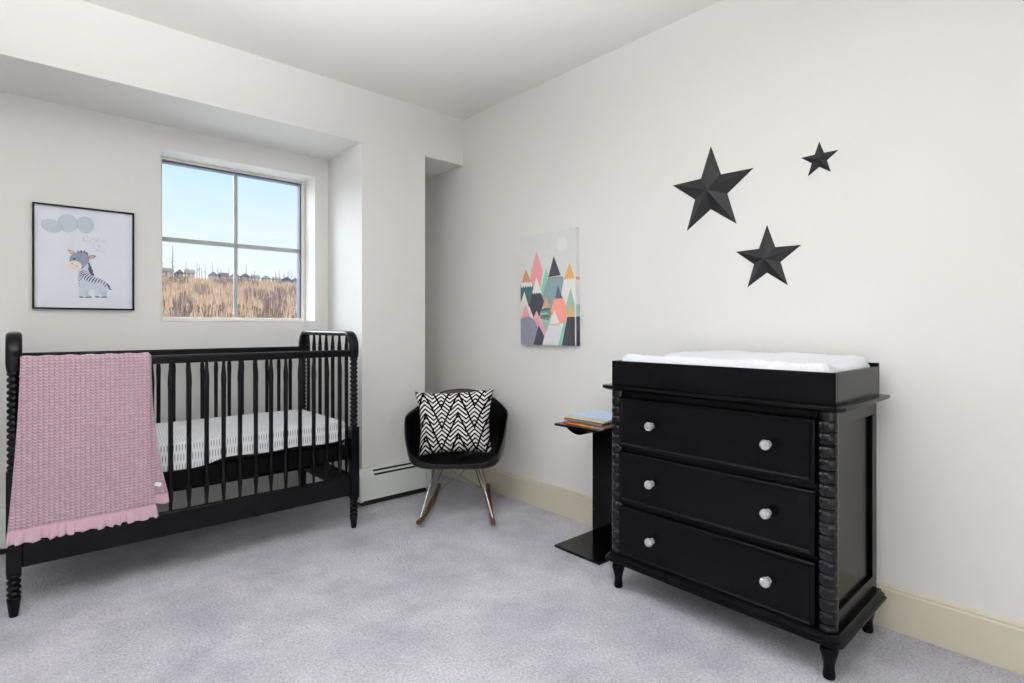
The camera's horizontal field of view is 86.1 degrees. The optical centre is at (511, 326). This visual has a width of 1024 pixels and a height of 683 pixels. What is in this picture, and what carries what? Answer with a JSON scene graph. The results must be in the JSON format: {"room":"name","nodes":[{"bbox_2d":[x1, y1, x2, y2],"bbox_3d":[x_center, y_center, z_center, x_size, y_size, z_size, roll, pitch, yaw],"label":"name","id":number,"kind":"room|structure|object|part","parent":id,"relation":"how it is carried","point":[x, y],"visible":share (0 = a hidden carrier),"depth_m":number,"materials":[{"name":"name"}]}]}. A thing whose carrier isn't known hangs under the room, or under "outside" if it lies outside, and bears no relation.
{"room":"bedroom","nodes":[
{"label":"bedroom","id":0,"kind":"room"},
{"bbox_2d":[0,0,361,159],"bbox_3d":[-2.192,-1.317,2.610,2.938,0.333,0.503,0,0,-42],"label":"ceiling soffit","id":1,"kind":"structure","parent":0,"point":[74,53],"depth_m":2.77,"materials":[{"name":"paint"}]},
{"bbox_2d":[0,91,327,506],"bbox_3d":[-2.171,-0.192,3.171,3.722,2.583,0.302,0,0,-42],"label":"wall","id":2,"kind":"structure","parent":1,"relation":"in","point":[52,153],"depth_m":3.02,"materials":[{"name":"paint"}]},
{"bbox_2d":[32,201,133,310],"bbox_3d":[-2.246,-0.359,2.886,0.424,0.536,0.022,0,0,-42],"label":"framed print","id":3,"kind":"object","parent":2,"relation":"attached to","point":[83,258],"visible":1,"depth_m":2.87,"materials":[{"name":"white paper"}]},
{"bbox_2d":[0,470,323,554],"bbox_3d":[-2.298,0.985,2.807,2.745,0.222,0.069,0,0,-42],"label":"baseboard heater","id":4,"kind":"object","parent":2,"relation":"attached to","point":[215,492],"visible":0.02,"depth_m":3.27,"materials":[{"name":"metal"}]},
{"bbox_2d":[161,157,314,321],"bbox_3d":[-1.758,-0.525,3.520,0.893,0.984,0.276,0,0,-42],"label":"window","id":5,"kind":"structure","parent":2,"relation":"attached to","point":[300,251],"depth_m":3.58,"materials":[{"name":"plastic"}]},
{"bbox_3d":[-1.726,-0.037,3.484,0.893,0.008,0.178,0,0,-42],"label":"sill","id":6,"kind":"part","parent":5,"relation":"part of","materials":[{"name":"paint"}]},
{"bbox_2d":[328,89,424,469],"bbox_3d":[-0.930,-0.192,3.748,0.462,2.583,0.503,0,0,-42],"label":"wall pier","id":7,"kind":"object","parent":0,"point":[376,186],"visible":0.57,"depth_m":3.56,"materials":[{"name":"paint"}]},
{"bbox_2d":[357,460,430,505],"bbox_3d":[-0.753,0.985,3.522,0.512,0.222,0.069,0,0,-42],"label":"baseboard heater","id":8,"kind":"object","parent":7,"relation":"attached to","point":[384,482],"visible":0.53,"depth_m":3.48,"materials":[{"name":"metal"}]},
{"bbox_2d":[82,0,720,119],"bbox_3d":[-0.394,-1.543,1.200,3.922,0.120,5.610,0,0,-42],"label":"ceiling","id":9,"kind":"structure","parent":0,"point":[459,59],"depth_m":2.76,"materials":[{"name":"paint"}]},
{"bbox_2d":[425,108,462,178],"bbox_3d":[-0.638,-1.321,4.011,0.322,0.325,0.503,0,0,-42],"label":"wall niche header","id":10,"kind":"structure","parent":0,"point":[443,133],"depth_m":3.84,"materials":[{"name":"paint"}]},
{"bbox_2d":[0,470,1023,682],"bbox_3d":[-0.394,1.150,1.200,3.922,0.100,5.610,0,0,-42],"label":"floor","id":11,"kind":"structure","parent":0,"point":[301,594],"depth_m":2.10,"materials":[{"name":"carpet"}]},
{"bbox_2d":[5,330,358,617],"bbox_3d":[-1.621,0.561,2.811,1.428,1.079,0.768,0,0,-42],"label":"crib","id":12,"kind":"object","parent":11,"relation":"on","point":[338,482],"visible":0.74,"depth_m":2.67,"materials":[{"name":"black paint"}]},
{"bbox_3d":[-2.134,0.095,2.349,0.049,0.147,0.764,0,0,-42],"label":"arch rail","id":13,"kind":"part","parent":12,"relation":"part of","materials":[{"name":"black paint"}]},
{"bbox_3d":[-1.892,0.632,2.081,0.045,0.935,0.045,0,0,-42],"label":"post","id":14,"kind":"part","parent":12,"relation":"part of","materials":[{"name":"black paint"}]},
{"bbox_2d":[5,352,168,548],"bbox_3d":[-1.706,0.465,2.233,0.530,0.710,0.097,0,0,-42],"label":"knit blanket","id":15,"kind":"object","parent":12,"relation":"hanging from","point":[87,456],"visible":1,"depth_m":2.19,"materials":[{"name":"pink fabric"}]},
{"bbox_3d":[-1.863,0.142,3.079,1.343,0.037,0.034,0,0,-42],"label":"rail","id":16,"kind":"part","parent":12,"relation":"part of","materials":[{"name":"black paint"}]},
{"bbox_3d":[-1.379,0.865,2.542,1.339,0.106,0.024,0,0,-42],"label":"rail","id":17,"kind":"part","parent":12,"relation":"part of","materials":[{"name":"black paint"}]},
{"bbox_3d":[-1.863,0.865,3.079,1.339,0.106,0.024,0,0,-42],"label":"rail","id":18,"kind":"part","parent":12,"relation":"part of","materials":[{"name":"black paint"}]},
{"bbox_2d":[155,409,344,471],"bbox_3d":[-1.613,0.584,2.819,1.318,0.126,0.656,0,0,-42],"label":"mattress","id":19,"kind":"object","parent":12,"relation":"on","point":[179,427],"visible":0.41,"depth_m":2.77,"materials":[{"name":"fabric"}]},
{"bbox_3d":[-1.379,0.142,2.542,1.343,0.037,0.034,0,0,-42],"label":"rail","id":20,"kind":"part","parent":12,"relation":"part of","materials":[{"name":"black paint"}]},
{"bbox_3d":[-1.351,0.632,3.541,0.045,0.935,0.045,0,0,-42],"label":"post","id":21,"kind":"part","parent":12,"relation":"part of","materials":[{"name":"black paint"}]},
{"bbox_3d":[-1.109,0.865,3.272,0.024,0.106,0.683,0,0,-42],"label":"rail","id":22,"kind":"part","parent":12,"relation":"part of","materials":[{"name":"black paint"}]},
{"bbox_3d":[-1.109,0.095,3.272,0.049,0.147,0.764,0,0,-42],"label":"arch rail","id":23,"kind":"part","parent":12,"relation":"part of","materials":[{"name":"black paint"}]},
{"bbox_3d":[-0.867,0.632,3.004,0.045,0.935,0.045,0,0,-42],"label":"post","id":24,"kind":"part","parent":12,"relation":"part of","materials":[{"name":"black paint"}]},
{"bbox_2d":[404,389,507,524],"bbox_3d":[-0.325,0.752,3.325,0.607,0.695,0.700,0,0,0],"label":"rocking chair","id":25,"kind":"object","parent":11,"relation":"on","point":[498,417],"visible":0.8,"depth_m":3.34,"materials":[{"name":"black plastic"}]},
{"bbox_3d":[-0.478,0.935,3.123,0.007,0.244,0.198,0,0,17],"label":"wire leg","id":26,"kind":"part","parent":25,"relation":"part of","materials":[{"name":"silver metal"}]},
{"bbox_3d":[-0.450,0.936,3.219,0.107,0.248,0.356,0,0,0],"label":"wire leg","id":27,"kind":"part","parent":25,"relation":"part of","materials":[{"name":"silver metal"}]},
{"bbox_3d":[-0.364,0.942,3.397,0.006,0.258,0.402,0,0,-38],"label":"wire leg","id":28,"kind":"part","parent":25,"relation":"part of","materials":[{"name":"silver metal"}]},
{"bbox_2d":[415,388,493,455],"bbox_3d":[-0.358,0.578,3.340,0.491,0.396,0.176,0,0,0],"label":"throw pillow","id":29,"kind":"object","parent":25,"relation":"on","point":[449,422],"visible":1,"depth_m":3.29,"materials":[{"name":"fabric"}]},
{"bbox_3d":[-0.283,0.942,3.397,0.006,0.258,0.406,0,0,39],"label":"wire leg","id":30,"kind":"part","parent":25,"relation":"part of","materials":[{"name":"silver metal"}]},
{"bbox_3d":[-0.181,0.936,3.219,0.144,0.248,0.356,0,0,0],"label":"wire leg","id":31,"kind":"part","parent":25,"relation":"part of","materials":[{"name":"silver metal"}]},
{"bbox_3d":[-0.153,0.935,3.123,0.100,0.244,0.190,0,0,0],"label":"wire leg","id":32,"kind":"part","parent":25,"relation":"part of","materials":[{"name":"silver metal"}]},
{"bbox_2d":[554,422,611,564],"bbox_3d":[0.435,0.790,2.747,0.345,0.620,0.288,0,0,-42],"label":"side table","id":33,"kind":"object","parent":11,"relation":"on","point":[593,546],"visible":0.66,"depth_m":2.85,"materials":[{"name":"black metal"}]},
{"bbox_3d":[0.435,1.094,2.747,0.345,0.012,0.288,0,0,-42],"label":"plate","id":34,"kind":"part","parent":33,"relation":"part of","materials":[{"name":"black metal"}]},
{"bbox_2d":[563,421,611,429],"bbox_3d":[0.433,0.476,2.735,0.246,0.008,0.253,0,0,-42],"label":"picture book","id":35,"kind":"object","parent":33,"relation":"on","point":[596,427],"visible":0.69,"depth_m":2.63,"materials":[{"name":"orange paper"}]},
{"bbox_2d":[568,421,611,427],"bbox_3d":[0.443,0.469,2.735,0.240,0.006,0.246,0,0,-43],"label":"picture book","id":36,"kind":"object","parent":35,"relation":"on","point":[568,421],"visible":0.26,"depth_m":2.61,"materials":[{"name":"paper"}]},
{"bbox_2d":[563,417,611,426],"bbox_3d":[0.435,0.459,2.738,0.257,0.013,0.248,0,0,-41],"label":"picture book","id":37,"kind":"object","parent":36,"relation":"on","point":[565,418],"visible":0.29,"depth_m":2.63,"materials":[{"name":"paper"}]},
{"bbox_2d":[566,415,611,423],"bbox_3d":[0.439,0.448,2.736,0.249,0.008,0.247,0,0,-42],"label":"picture book","id":38,"kind":"object","parent":37,"relation":"on","point":[567,416],"visible":0.3,"depth_m":2.64,"materials":[{"name":"paper"}]},
{"bbox_2d":[569,410,611,421],"bbox_3d":[0.452,0.442,2.736,0.235,0.006,0.236,0,0,-43],"label":"picture book","id":39,"kind":"object","parent":38,"relation":"on","point":[600,415],"visible":0.67,"depth_m":2.72,"materials":[{"name":"paper"}]},
{"bbox_3d":[0.534,0.790,2.836,0.018,0.595,0.288,0,0,-42],"label":"panel","id":40,"kind":"part","parent":33,"relation":"part of","materials":[{"name":"black metal"}]},
{"bbox_2d":[602,383,889,680],"bbox_3d":[0.863,0.671,2.140,0.496,0.857,0.921,0,0,-42],"label":"dresser","id":41,"kind":"object","parent":11,"relation":"on","point":[764,510],"visible":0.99,"depth_m":1.91,"materials":[{"name":"black paint"}]},
{"bbox_3d":[0.452,0.606,2.320,0.059,0.684,0.059,0,0,-42],"label":"corner post","id":42,"kind":"part","parent":41,"relation":"part of","materials":[{"name":"black paint"}]},
{"bbox_3d":[0.451,1.042,2.322,0.054,0.116,0.054,0,0,-42],"label":"leg","id":43,"kind":"part","parent":41,"relation":"part of","materials":[{"name":"black paint"}]},
{"bbox_3d":[0.543,0.849,2.163,0.042,0.034,0.036,0,0,-42],"label":"knob","id":44,"kind":"part","parent":41,"relation":"part of","materials":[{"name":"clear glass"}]},
{"bbox_3d":[0.543,0.622,2.163,0.042,0.034,0.036,0,0,-42],"label":"knob","id":45,"kind":"part","parent":41,"relation":"part of","materials":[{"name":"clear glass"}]},
{"bbox_3d":[0.543,0.392,2.163,0.042,0.034,0.036,0,0,-42],"label":"knob","id":46,"kind":"part","parent":41,"relation":"part of","materials":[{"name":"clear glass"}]},
{"bbox_3d":[0.707,0.852,2.019,0.022,0.209,0.762,0,0,-42],"label":"drawer","id":47,"kind":"part","parent":41,"relation":"part of","materials":[{"name":"black paint"}]},
{"bbox_3d":[0.707,0.625,2.019,0.022,0.209,0.762,0,0,-42],"label":"drawer","id":48,"kind":"part","parent":41,"relation":"part of","materials":[{"name":"black paint"}]},
{"bbox_3d":[0.707,0.395,2.019,0.022,0.209,0.762,0,0,-42],"label":"drawer","id":49,"kind":"part","parent":41,"relation":"part of","materials":[{"name":"black paint"}]},
{"bbox_2d":[612,360,878,405],"bbox_3d":[0.877,0.186,2.149,0.456,0.113,0.853,0,0,-42],"label":"tray","id":50,"kind":"object","parent":41,"relation":"on","point":[841,387],"visible":0.88,"depth_m":1.90,"materials":[{"name":"black paint"}]},
{"bbox_2d":[622,350,869,372],"bbox_3d":[0.877,0.169,2.149,0.416,0.141,0.809,0,0,-42],"label":"changing pad","id":51,"kind":"object","parent":50,"relation":"in","point":[795,361],"visible":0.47,"depth_m":2.04,"materials":[{"name":"white fabric"}]},
{"bbox_3d":[0.866,0.966,2.144,0.486,0.036,0.904,0,0,-42],"label":"moulding","id":52,"kind":"part","parent":41,"relation":"part of","materials":[{"name":"black paint"}]},
{"bbox_3d":[0.847,0.849,1.827,0.042,0.034,0.036,0,0,-42],"label":"knob","id":53,"kind":"part","parent":41,"relation":"part of","materials":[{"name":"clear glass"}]},
{"bbox_3d":[0.847,0.622,1.827,0.042,0.034,0.036,0,0,-42],"label":"knob","id":54,"kind":"part","parent":41,"relation":"part of","materials":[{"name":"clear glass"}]},
{"bbox_3d":[0.847,0.392,1.827,0.042,0.034,0.036,0,0,-42],"label":"knob","id":55,"kind":"part","parent":41,"relation":"part of","materials":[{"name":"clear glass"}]},
{"bbox_3d":[0.992,0.606,1.721,0.059,0.684,0.059,0,0,-42],"label":"corner post","id":56,"kind":"part","parent":41,"relation":"part of","materials":[{"name":"black paint"}]},
{"bbox_3d":[0.995,1.042,1.719,0.054,0.116,0.054,0,0,-42],"label":"leg","id":57,"kind":"part","parent":41,"relation":"part of","materials":[{"name":"black paint"}]},
{"bbox_3d":[1.161,0.606,1.859,0.430,0.684,0.020,0,0,-42],"label":"panel","id":58,"kind":"part","parent":41,"relation":"part of","materials":[{"name":"black paint"}]},
{"bbox_3d":[1.286,1.042,1.982,0.054,0.116,0.054,0,0,-42],"label":"leg","id":59,"kind":"part","parent":41,"relation":"part of","materials":[{"name":"black paint"}]},
{"bbox_2d":[425,0,1023,623],"bbox_3d":[1.033,-0.192,2.486,0.120,2.583,5.610,0,0,-42],"label":"wall","id":60,"kind":"structure","parent":0,"point":[909,259],"depth_m":2.23,"materials":[{"name":"paint"}]},
{"bbox_2d":[520,227,579,345],"bbox_3d":[0.219,-0.228,3.274,0.034,0.672,0.458,0,-1,-42],"label":"canvas painting","id":61,"kind":"object","parent":60,"relation":"attached to","point":[549,261],"visible":1,"depth_m":3.24,"materials":[{"name":"fabric"}]},
{"bbox_2d":[673,147,752,230],"bbox_3d":[0.901,-0.646,2.511,0.042,0.374,0.394,0,0,-42],"label":"star","id":62,"kind":"object","parent":60,"relation":"attached to","point":[710,192],"visible":1,"depth_m":2.50,"materials":[{"name":"black metal"}]},
{"bbox_2d":[431,467,1023,675],"bbox_3d":[1.050,1.021,2.366,0.016,0.158,5.208,0,0,-42],"label":"baseboard","id":63,"kind":"structure","parent":60,"relation":"attached to","point":[988,638],"depth_m":1.93,"materials":[{"name":"paint"}]},
{"bbox_2d":[737,226,800,286],"bbox_3d":[1.077,-0.304,2.326,0.030,0.260,0.274,0,0,-42],"label":"star","id":64,"kind":"object","parent":60,"relation":"attached to","point":[768,258],"visible":1,"depth_m":2.32,"materials":[{"name":"black metal"}]},
{"bbox_2d":[802,142,837,175],"bbox_3d":[1.219,-0.674,2.179,0.015,0.130,0.137,0,0,-42],"label":"star","id":65,"kind":"object","parent":60,"relation":"attached to","point":[820,158],"visible":1,"depth_m":2.18,"materials":[{"name":"black metal"}]},
{"label":"outside","id":66,"kind":"structure","parent":0,"visible":0},
{"bbox_2d":[162,274,296,317],"bbox_3d":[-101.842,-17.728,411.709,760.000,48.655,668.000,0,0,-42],"label":"hillside","id":67,"kind":"structure","parent":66,"point":[191,306],"depth_m":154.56,"materials":[{"name":"plant"}]},
{"bbox_2d":[162,268,173,276],"bbox_3d":[-298.341,-46.125,474.903,7.565,9.990,9.900,0,0,-42],"label":"house","id":68,"kind":"structure","parent":67,"relation":"on","point":[167,270],"depth_m":472.44,"materials":[{"name":"grey"}]},
{"bbox_2d":[169,245,174,275],"bbox_3d":[-286.352,-54.747,463.108,5.810,29.000,5.874,0,0,-42],"label":"conifer","id":69,"kind":"object","parent":67,"relation":"on","point":[172,265],"visible":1,"depth_m":462.85,"materials":[{"name":"grey plant"}]},
{"bbox_2d":[174,270,183,277],"bbox_3d":[-292.107,-45.593,480.522,6.587,8.885,9.900,0,0,-42],"label":"house","id":70,"kind":"structure","parent":67,"relation":"on","point":[178,272],"depth_m":477.43,"materials":[{"name":"grey"}]},
{"bbox_2d":[184,269,194,277],"bbox_3d":[-286.011,-46.110,486.016,7.494,9.990,9.900,0,0,-42],"label":"house","id":71,"kind":"structure","parent":67,"relation":"on","point":[189,272],"depth_m":483.53,"materials":[{"name":"grey"}]},
{"bbox_2d":[208,272,217,279],"bbox_3d":[-271.936,-45.596,498.703,6.783,9.216,9.900,0,0,-42],"label":"house","id":72,"kind":"structure","parent":67,"relation":"on","point":[214,273],"depth_m":496.33,"materials":[{"name":"grey"}]},
{"bbox_2d":[218,272,228,279],"bbox_3d":[-265.488,-45.506,504.514,7.591,8.885,9.900,0,0,-42],"label":"house","id":73,"kind":"structure","parent":67,"relation":"on","point":[224,275],"depth_m":501.93,"materials":[{"name":"grey"}]},
{"bbox_2d":[240,273,249,279],"bbox_3d":[-252.128,-45.842,516.557,7.478,8.885,9.900,0,0,-42],"label":"house","id":74,"kind":"structure","parent":67,"relation":"on","point":[243,276],"depth_m":513.46,"materials":[{"name":"grey"}]},
{"bbox_2d":[250,275,260,280],"bbox_3d":[-245.138,-45.606,522.858,7.191,8.333,9.900,0,0,-42],"label":"house","id":75,"kind":"structure","parent":67,"relation":"on","point":[257,277],"depth_m":520.02,"materials":[{"name":"grey"}]},
{"bbox_2d":[261,276,270,281],"bbox_3d":[-237.836,-45.479,529.439,7.352,8.333,9.900,0,0,-42],"label":"house","id":76,"kind":"structure","parent":67,"relation":"on","point":[264,278],"depth_m":526.79,"materials":[{"name":"grey"}]},
{"bbox_2d":[271,277,281,281],"bbox_3d":[-230.488,-45.011,536.062,7.043,7.780,9.900,0,0,-42],"label":"house","id":77,"kind":"structure","parent":67,"relation":"on","point":[273,278],"depth_m":533.65,"materials":[{"name":"grey"}]},
{"bbox_2d":[281,277,290,282],"bbox_3d":[-223.672,-45.186,542.206,7.669,8.333,9.900,0,0,-42],"label":"house","id":78,"kind":"structure","parent":67,"relation":"on","point":[285,279],"depth_m":538.76,"materials":[{"name":"grey"}]}
]}

